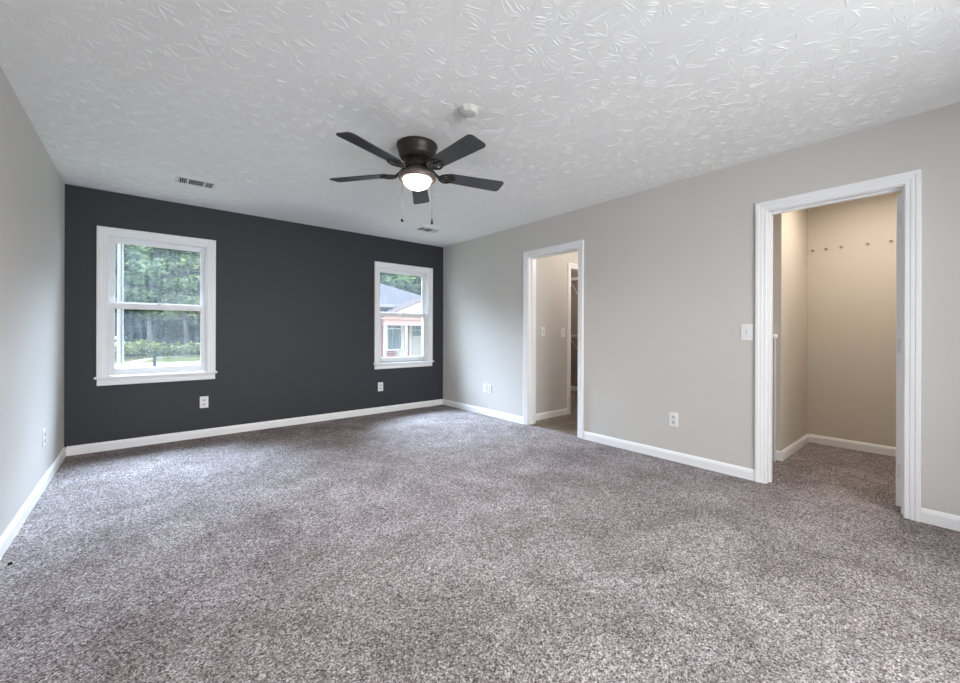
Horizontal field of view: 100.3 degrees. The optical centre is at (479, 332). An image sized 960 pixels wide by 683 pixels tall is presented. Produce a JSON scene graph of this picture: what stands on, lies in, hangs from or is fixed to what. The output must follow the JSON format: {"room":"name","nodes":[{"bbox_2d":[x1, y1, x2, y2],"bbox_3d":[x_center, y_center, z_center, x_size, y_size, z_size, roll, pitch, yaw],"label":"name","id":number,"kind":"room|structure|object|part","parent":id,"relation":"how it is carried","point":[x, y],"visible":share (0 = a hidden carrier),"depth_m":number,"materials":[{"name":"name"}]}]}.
{"room":"empty bedroom","nodes":[
{"label":"empty bedroom","id":0,"kind":"room"},
{"bbox_2d":[0,66,64,536],"bbox_3d":[-1.802,-0.104,1.173,0.150,2.440,6.513,0,0,-40],"label":"wall","id":1,"kind":"structure","parent":0,"point":[32,189],"depth_m":2.46,"materials":[{"name":"grey paint"}]},
{"bbox_2d":[0,562,12,566],"bbox_3d":[-2.200,1.073,1.839,0.070,0.026,0.025,0,0,-40],"label":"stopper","id":2,"kind":"object","parent":1,"relation":"attached to","point":[9,563],"visible":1,"depth_m":1.85,"materials":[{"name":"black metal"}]},
{"bbox_2d":[0,447,65,559],"bbox_3d":[-1.736,1.074,1.218,0.014,0.084,6.193,0,0,-40],"label":"baseboard","id":3,"kind":"structure","parent":1,"relation":"attached to","point":[7,537],"depth_m":2.43,"materials":[{"name":"white wood"}]},
{"bbox_2d":[42,428,45,446],"bbox_3d":[-3.109,0.750,2.857,0.010,0.122,0.076,0,0,-40],"label":"wall outlet","id":4,"kind":"object","parent":1,"relation":"attached to","point":[44,429],"visible":1,"depth_m":2.84,"materials":[{"name":"white plastic"}]},
{"bbox_2d":[64,184,442,447],"bbox_3d":[-0.998,-0.102,5.981,7.255,2.440,0.170,0,0,-40],"label":"wall","id":5,"kind":"structure","parent":0,"point":[295,301],"depth_m":4.57,"materials":[{"name":"grey paint"}]},
{"bbox_2d":[94,226,216,385],"bbox_3d":[-3.251,-0.245,4.071,0.958,1.489,0.208,0,0,-40],"label":"window","id":6,"kind":"structure","parent":5,"relation":"in","point":[106,238],"depth_m":3.95,"materials":[{"name":"white wood"}]},
{"bbox_3d":[-3.267,-0.570,4.090,0.760,0.672,0.030,0,0,-40],"label":"sash","id":7,"kind":"part","parent":6,"relation":"part of","materials":[{"name":"glass"}]},
{"bbox_3d":[-3.244,0.067,4.061,0.760,0.694,0.030,0,0,-40],"label":"sash","id":8,"kind":"part","parent":6,"relation":"part of","materials":[{"name":"white plastic"}]},
{"bbox_2d":[200,396,207,407],"bbox_3d":[-2.929,0.742,4.250,0.076,0.122,0.010,0,0,-40],"label":"wall outlet","id":9,"kind":"object","parent":5,"relation":"attached to","point":[204,399],"visible":1,"depth_m":4.25,"materials":[{"name":"white plastic"}]},
{"bbox_2d":[66,399,442,455],"bbox_3d":[-2.148,1.073,4.901,4.080,0.084,0.014,0,0,-40],"label":"baseboard","id":10,"kind":"structure","parent":5,"relation":"attached to","point":[163,438],"depth_m":4.39,"materials":[{"name":"white wood"}]},
{"bbox_2d":[378,382,382,390],"bbox_3d":[-1.377,0.755,5.549,0.076,0.122,0.010,0,0,-40],"label":"wall outlet","id":11,"kind":"object","parent":5,"relation":"attached to","point":[380,384],"visible":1,"depth_m":5.55,"materials":[{"name":"white plastic"}]},
{"bbox_2d":[373,261,433,368],"bbox_3d":[-1.132,-0.231,5.844,0.970,1.482,0.208,0,0,-40],"label":"window","id":12,"kind":"structure","parent":5,"relation":"in","point":[426,274],"depth_m":5.87,"materials":[{"name":"white wood"}]},
{"bbox_3d":[-1.147,-0.558,5.863,0.772,0.662,0.030,0,0,-40],"label":"sash","id":13,"kind":"part","parent":12,"relation":"part of","materials":[{"name":"clear glass"}]},
{"bbox_3d":[-1.125,0.075,5.834,0.772,0.699,0.030,0,0,-40],"label":"sash","id":14,"kind":"part","parent":12,"relation":"part of","materials":[{"name":"white plastic"}]},
{"bbox_2d":[0,390,959,682],"bbox_3d":[0.923,1.181,3.448,7.355,0.124,6.500,0,0,-40],"label":"floor","id":15,"kind":"structure","parent":0,"point":[438,543],"depth_m":1.92,"materials":[{"name":"carpet"}]},
{"bbox_2d":[773,334,777,460],"bbox_3d":[2.582,0.571,3.512,0.044,1.114,0.043,0,0,-40],"label":"pole","id":16,"kind":"object","parent":15,"relation":"on","point":[775,336],"visible":0.82,"depth_m":3.50,"materials":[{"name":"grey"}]},
{"bbox_2d":[0,0,959,246],"bbox_3d":[-0.219,-1.394,2.495,4.369,0.152,6.513,0,0,-40],"label":"ceiling","id":17,"kind":"structure","parent":0,"point":[580,104],"depth_m":2.19,"materials":[{"name":"white paint"}]},
{"bbox_2d":[174,175,217,189],"bbox_3d":[-2.513,-1.316,3.546,0.300,0.021,0.195,0,0,-40],"label":"ceiling vent","id":18,"kind":"object","parent":17,"relation":"in","point":[180,179],"visible":1,"depth_m":3.54,"materials":[{"name":"white metal"}]},
{"bbox_2d":[330,132,503,224],"bbox_3d":[-0.412,-1.041,2.797,1.283,0.558,1.233,0,0,-40],"label":"ceiling fan","id":19,"kind":"object","parent":17,"relation":"hanging from","point":[418,154],"visible":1,"depth_m":2.73,"materials":[{"name":"black metal"}]},
{"bbox_3d":[-0.871,-1.126,2.922,0.445,0.033,0.139,0,0,13],"label":"blade","id":20,"kind":"part","parent":19,"relation":"part of","materials":[{"name":"black wood"}]},
{"bbox_3d":[-0.665,-1.125,2.451,0.139,0.033,0.445,0,0,31],"label":"blade","id":21,"kind":"part","parent":19,"relation":"part of","materials":[{"name":"black wood"}]},
{"bbox_3d":[-0.444,-1.043,2.828,0.196,0.073,0.196,0,0,-40],"label":"lamp shade","id":22,"kind":"part","parent":19,"relation":"part of","materials":[{"name":"white glass"}]},
{"bbox_3d":[-0.486,-1.125,3.264,0.139,0.033,0.445,0,0,-5],"label":"blade","id":23,"kind":"part","parent":19,"relation":"part of","materials":[{"name":"black wood"}]},
{"bbox_3d":[-0.149,-1.124,2.504,0.139,0.033,0.447,0,0,-40],"label":"blade","id":24,"kind":"part","parent":19,"relation":"part of","materials":[{"name":"black wood"}]},
{"bbox_3d":[-0.043,-1.123,3.003,0.445,0.033,0.139,0,0,-23],"label":"blade","id":25,"kind":"part","parent":19,"relation":"part of","materials":[{"name":"black wood"}]},
{"bbox_2d":[415,226,440,232],"bbox_3d":[-0.670,-1.311,5.154,0.300,0.021,0.195,0,0,-40],"label":"ceiling vent","id":26,"kind":"object","parent":17,"relation":"in","point":[422,228],"visible":1,"depth_m":5.13,"materials":[{"name":"white metal"}]},
{"bbox_2d":[458,104,477,117],"bbox_3d":[-0.069,-1.302,2.367,0.111,0.035,0.111,0,0,-40],"label":"smoke detector","id":27,"kind":"object","parent":17,"relation":"attached to","point":[465,110],"visible":1,"depth_m":2.34,"materials":[{"name":"grey plastic"}]},
{"bbox_3d":[-0.069,-1.313,2.367,0.111,0.012,0.111,0,0,-40],"label":"plate","id":28,"kind":"part","parent":27,"relation":"part of","materials":[{"name":"grey plastic"}]},
{"bbox_2d":[536,251,577,413],"bbox_3d":[1.701,-0.096,5.980,2.916,2.436,0.110,0,0,-40],"label":"wall","id":29,"kind":"structure","parent":0,"point":[551,271],"depth_m":5.28,"materials":[{"name":"grey paint"}]},
{"bbox_2d":[541,327,544,336],"bbox_3d":[0.813,-0.007,5.153,0.078,0.124,0.020,0,0,-40],"label":"light switch","id":30,"kind":"object","parent":29,"relation":"attached to","point":[542,328],"visible":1,"depth_m":5.15,"materials":[{"name":"white plastic"}]},
{"bbox_2d":[536,408,567,420],"bbox_3d":[0.908,1.077,5.238,0.751,0.084,0.014,0,0,-40],"label":"baseboard","id":31,"kind":"structure","parent":29,"relation":"attached to","point":[560,412],"depth_m":5.25,"materials":[{"name":"white wood"}]},
{"bbox_2d":[561,328,564,336],"bbox_3d":[1.128,0.002,5.416,0.078,0.124,0.020,0,0,-40],"label":"light switch","id":32,"kind":"object","parent":29,"relation":"attached to","point":[562,329],"visible":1,"depth_m":5.42,"materials":[{"name":"white plastic"}]},
{"bbox_2d":[567,263,577,413],"bbox_3d":[1.507,0.086,5.804,0.890,2.071,0.132,0,0,-40],"label":"door frame","id":33,"kind":"structure","parent":29,"relation":"attached to","point":[570,266],"depth_m":5.48,"materials":[{"name":"white wood"}]},
{"bbox_2d":[571,271,577,386],"bbox_3d":[2.112,-0.093,7.434,0.100,2.440,1.593,0,0,-40],"label":"wall","id":34,"kind":"structure","parent":0,"point":[574,296],"depth_m":7.71,"materials":[{"name":"beige paint"}]},
{"bbox_2d":[571,386,577,390],"bbox_3d":[2.065,1.081,7.397,0.014,0.084,1.593,0,0,-40],"label":"baseboard","id":35,"kind":"structure","parent":34,"relation":"attached to","point":[574,388],"depth_m":7.68,"materials":[{"name":"white"}]},
{"bbox_2d":[443,102,959,515],"bbox_3d":[1.463,-0.095,3.892,0.130,2.440,6.193,0,0,-40],"label":"wall","id":36,"kind":"structure","parent":0,"point":[669,269],"depth_m":3.38,"materials":[{"name":"grey paint"}]},
{"bbox_2d":[442,399,522,423],"bbox_3d":[-0.027,1.079,5.556,0.014,0.084,1.732,0,0,-40],"label":"baseboard","id":37,"kind":"structure","parent":36,"relation":"attached to","point":[518,419],"depth_m":5.42,"materials":[{"name":"white wood"}]},
{"bbox_2d":[483,384,486,392],"bbox_3d":[0.064,0.759,5.448,0.016,0.115,0.066,0,0,-40],"label":"cable plate","id":38,"kind":"object","parent":36,"relation":"attached to","point":[484,385],"visible":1,"depth_m":5.44,"materials":[{"name":"white plastic"}]},
{"bbox_2d":[488,384,491,393],"bbox_3d":[0.126,0.758,5.377,0.010,0.122,0.076,0,0,-40],"label":"wall outlet","id":39,"kind":"object","parent":36,"relation":"attached to","point":[489,385],"visible":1,"depth_m":5.36,"materials":[{"name":"white plastic"}]},
{"bbox_2d":[523,240,583,438],"bbox_3d":[0.867,0.071,4.604,0.173,2.096,0.870,0,0,-40],"label":"door frame","id":40,"kind":"structure","parent":36,"relation":"attached to","point":[529,257],"depth_m":4.84,"materials":[{"name":"white wood"}]},
{"bbox_2d":[583,431,754,480],"bbox_3d":[1.586,1.083,3.628,0.014,0.084,1.552,0,0,-40],"label":"baseboard","id":41,"kind":"structure","parent":36,"relation":"attached to","point":[721,467],"depth_m":3.48,"materials":[{"name":"white wood"}]},
{"bbox_2d":[669,412,677,426],"bbox_3d":[1.693,0.763,3.504,0.010,0.122,0.076,0,0,-40],"label":"wall outlet","id":42,"kind":"object","parent":36,"relation":"attached to","point":[673,417],"visible":1,"depth_m":3.50,"materials":[{"name":"white plastic"}]},
{"bbox_2d":[741,324,752,339],"bbox_3d":[2.048,-0.001,3.076,0.020,0.124,0.078,0,0,-40],"label":"light switch","id":43,"kind":"object","parent":36,"relation":"attached to","point":[746,329],"visible":1,"depth_m":3.07,"materials":[{"name":"white plastic"}]},
{"bbox_2d":[755,169,921,521],"bbox_3d":[2.413,0.078,2.755,0.173,2.100,0.845,0,0,-40],"label":"door frame","id":44,"kind":"structure","parent":36,"relation":"attached to","point":[909,183],"depth_m":2.49,"materials":[{"name":"white wood"}]},
{"bbox_2d":[896,193,901,506],"bbox_3d":[2.935,0.114,2.766,0.693,1.995,0.044,0,0,-40],"label":"door","id":45,"kind":"structure","parent":36,"relation":"in","point":[899,196],"depth_m":2.55,"materials":[{"name":"white wood"}]},
{"bbox_2d":[921,507,959,531],"bbox_3d":[3.009,1.087,1.927,0.014,0.084,1.192,0,0,-40],"label":"baseboard","id":46,"kind":"structure","parent":36,"relation":"attached to","point":[937,518],"depth_m":2.32,"materials":[{"name":"white wood"}]},
{"bbox_2d":[772,209,807,450],"bbox_3d":[2.783,-0.091,4.186,1.060,2.440,0.850,0,0,-40],"label":"wall","id":47,"kind":"structure","parent":0,"point":[790,229],"depth_m":3.71,"materials":[{"name":"beige paint"}]},
{"bbox_2d":[772,449,779,460],"bbox_3d":[2.409,1.086,3.791,0.014,0.084,0.720,0,0,-40],"label":"baseboard","id":48,"kind":"structure","parent":47,"relation":"attached to","point":[777,451],"depth_m":3.53,"materials":[{"name":"white wood"}]},
{"bbox_2d":[780,434,808,460],"bbox_3d":[3.013,1.087,3.818,0.974,0.084,0.014,0,0,-40],"label":"baseboard","id":49,"kind":"structure","parent":47,"relation":"attached to","point":[788,451],"depth_m":3.76,"materials":[{"name":"white wood"}]},
{"bbox_2d":[807,191,901,446],"bbox_3d":[3.873,-0.088,3.631,0.100,2.440,1.400,0,0,-40],"label":"wall","id":50,"kind":"structure","parent":0,"point":[851,388],"depth_m":3.87,"materials":[{"name":"beige paint"}]},
{"bbox_2d":[809,434,895,456],"bbox_3d":[3.830,1.089,3.588,0.014,0.084,1.385,0,0,-40],"label":"baseboard","id":51,"kind":"structure","parent":50,"relation":"attached to","point":[830,441],"depth_m":3.86,"materials":[{"name":"white wood"}]},
{"label":"outside","id":52,"kind":"structure","parent":0,"visible":0},
{"bbox_2d":[115,339,199,363],"bbox_3d":[-38.338,2.014,69.193,210.000,0.200,144.667,0,0,-40],"label":"ground","id":53,"kind":"structure","parent":52,"point":[193,357],"depth_m":29.92,"materials":[{"name":"green plant"}]},
{"bbox_2d":[115,297,137,332],"bbox_3d":[-34.558,-0.632,35.949,5.975,5.525,2.873,0,0,-31],"label":"bush","id":54,"kind":"object","parent":53,"relation":"on","point":[129,326],"visible":0.07,"depth_m":36.98,"materials":[{"name":"green plant"}]},
{"bbox_2d":[115,341,161,356],"bbox_3d":[-28.566,1.409,31.980,4.917,1.428,2.206,0,0,-42],"label":"bush","id":55,"kind":"object","parent":53,"relation":"on","point":[130,350],"visible":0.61,"depth_m":32.59,"materials":[{"name":"green plant"}]},
{"bbox_2d":[115,310,161,343],"bbox_3d":[-33.224,-0.483,38.048,5.635,5.210,2.709,0,0,-38],"label":"bush","id":56,"kind":"object","parent":53,"relation":"on","point":[140,330],"visible":0.13,"depth_m":37.92,"materials":[{"name":"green plant"}]},
{"bbox_3d":[-33.051,0.138,38.072,2.818,3.614,0.679,0,0,-43],"label":"stem","id":57,"kind":"part","parent":56,"relation":"part of","materials":[{"name":"plant"}]},
{"bbox_2d":[115,263,163,341],"bbox_3d":[-35.427,-5.986,40.519,9.713,15.833,9.708,0,0,42],"label":"tree","id":58,"kind":"object","parent":53,"relation":"on","point":[161,263],"visible":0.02,"depth_m":40.64,"materials":[{"name":"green plant"}]},
{"bbox_2d":[115,247,171,326],"bbox_3d":[-32.561,-5.015,34.590,8.759,13.914,8.995,0,0,29],"label":"tree","id":59,"kind":"object","parent":53,"relation":"on","point":[140,311],"visible":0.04,"depth_m":35.88,"materials":[{"name":"green plant"}]},
{"bbox_2d":[124,356,185,363],"bbox_3d":[-23.087,1.946,27.522,1.876,0.020,9.208,0,0,-18],"label":"path","id":60,"kind":"structure","parent":53,"relation":"on","point":[145,359],"depth_m":27.49,"materials":[{"name":"concrete"}]},
{"bbox_2d":[116,339,196,355],"bbox_3d":[-27.797,1.336,34.617,5.614,1.630,2.517,0,0,-42],"label":"bush","id":61,"kind":"object","parent":53,"relation":"on","point":[140,340],"visible":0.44,"depth_m":34.45,"materials":[{"name":"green plant"}]},
{"bbox_2d":[115,361,199,367],"bbox_3d":[-29.283,1.924,10.839,49.000,0.030,12.200,0,0,-40],"label":"driveway","id":62,"kind":"structure","parent":53,"relation":"on","point":[193,362],"depth_m":24.09,"materials":[{"name":"concrete"}]},
{"bbox_2d":[153,354,155,366],"bbox_3d":[-18.419,1.589,22.665,0.170,0.760,0.170,0,0,-40],"label":"marker post","id":63,"kind":"object","parent":62,"relation":"on","point":[154,355],"visible":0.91,"depth_m":22.60,"materials":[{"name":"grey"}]},
{"bbox_2d":[115,243,199,353],"bbox_3d":[-28.734,-5.009,35.280,8.093,13.920,7.643,0,0,26],"label":"tree","id":64,"kind":"object","parent":53,"relation":"on","point":[146,261],"visible":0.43,"depth_m":34.33,"materials":[{"name":"green plant"}]},
{"bbox_2d":[134,249,199,343],"bbox_3d":[-28.073,-4.176,39.108,8.429,12.277,8.186,0,0,-17],"label":"tree","id":65,"kind":"object","parent":53,"relation":"on","point":[178,274],"visible":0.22,"depth_m":36.93,"materials":[{"name":"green plant"}]},
{"bbox_2d":[139,316,197,345],"bbox_3d":[-30.201,-0.146,39.161,2.340,4.499,4.866,0,0,36],"label":"bush","id":66,"kind":"object","parent":53,"relation":"on","point":[156,332],"visible":0.49,"depth_m":38.88,"materials":[{"name":"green plant"}]},
{"bbox_3d":[-30.341,0.390,39.100,0.586,3.120,2.434,0,0,31],"label":"stem","id":67,"kind":"part","parent":66,"relation":"part of","materials":[{"name":"plant"}]},
{"bbox_2d":[156,272,194,344],"bbox_3d":[-32.953,-5.947,42.914,9.674,15.770,9.669,0,0,-40],"label":"tree","id":68,"kind":"object","parent":53,"relation":"on","point":[171,320],"visible":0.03,"depth_m":41.66,"materials":[{"name":"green plant"}]},
{"bbox_2d":[156,342,199,354],"bbox_3d":[-25.762,1.488,35.186,4.263,1.238,1.913,0,0,-41],"label":"bush","id":69,"kind":"object","parent":53,"relation":"on","point":[189,348],"visible":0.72,"depth_m":34.89,"materials":[{"name":"green plant"}]},
{"bbox_2d":[172,319,199,344],"bbox_3d":[-28.720,-0.224,41.233,2.432,4.678,5.059,0,0,38],"label":"bush","id":70,"kind":"object","parent":53,"relation":"on","point":[194,326],"visible":0.27,"depth_m":40.10,"materials":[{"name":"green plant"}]},
{"bbox_2d":[175,252,199,328],"bbox_3d":[-26.354,-3.911,40.311,7.389,11.737,7.588,0,0,26],"label":"tree","id":71,"kind":"object","parent":53,"relation":"on","point":[195,320],"visible":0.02,"depth_m":38.23,"materials":[{"name":"green plant"}]},
{"bbox_2d":[380,273,414,286],"bbox_3d":[-10.393,-5.286,36.598,9.179,14.581,9.426,0,0,-24],"label":"tree","id":72,"kind":"object","parent":53,"relation":"on","point":[395,277],"visible":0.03,"depth_m":34.90,"materials":[{"name":"green plant"}]},
{"bbox_2d":[380,283,420,356],"bbox_3d":[-7.539,-0.811,24.559,9.990,5.621,11.750,0,0,-40],"label":"brick house","id":73,"kind":"structure","parent":53,"relation":"on","point":[397,333],"depth_m":22.04,"materials":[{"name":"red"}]},
{"bbox_2d":[388,329,399,347],"bbox_3d":[-4.744,0.352,22.132,0.728,1.030,0.013,0,0,-40],"label":"window","id":74,"kind":"structure","parent":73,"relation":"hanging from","point":[393,334],"depth_m":22.13,"materials":[{"name":"grey"}]},
{"bbox_3d":[-4.764,0.158,22.143,0.810,1.500,0.020,0,0,-40],"label":"pane","id":75,"kind":"part","parent":73,"relation":"part of","materials":[{"name":"grey"}]},
{"bbox_2d":[396,351,404,356],"bbox_3d":[-4.173,1.454,21.285,0.440,0.910,0.400,0,0,-40],"label":"utility box","id":76,"kind":"object","parent":73,"relation":"on","point":[399,353],"visible":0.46,"depth_m":21.12,"materials":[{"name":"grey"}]},
{"bbox_3d":[-3.593,0.611,23.072,1.100,2.600,0.120,0,0,-40],"label":"door frame","id":77,"kind":"part","parent":73,"relation":"part of","materials":[{"name":"white"}]},
{"bbox_3d":[-3.614,0.636,23.097,0.900,2.550,0.055,0,0,-40],"label":"door","id":78,"kind":"part","parent":73,"relation":"part of","materials":[{"name":"beige"}]},
{"bbox_3d":[-3.603,-0.134,23.082,0.615,0.670,0.014,0,0,-40],"label":"pane","id":79,"kind":"part","parent":73,"relation":"part of","materials":[{"name":"grey"}]},
{"bbox_2d":[380,272,420,293],"bbox_3d":[-8.175,-5.625,39.241,9.364,15.264,9.359,0,0,-21],"label":"tree","id":80,"kind":"object","parent":53,"relation":"on","point":[381,274],"visible":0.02,"depth_m":38.22,"materials":[{"name":"green plant"}]},
{"bbox_2d":[396,276,420,294],"bbox_3d":[-4.944,-4.263,40.926,8.390,12.582,8.639,0,0,-26],"label":"tree","id":81,"kind":"object","parent":53,"relation":"on","point":[414,286],"visible":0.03,"depth_m":40.21,"materials":[{"name":"green plant"}]}
]}

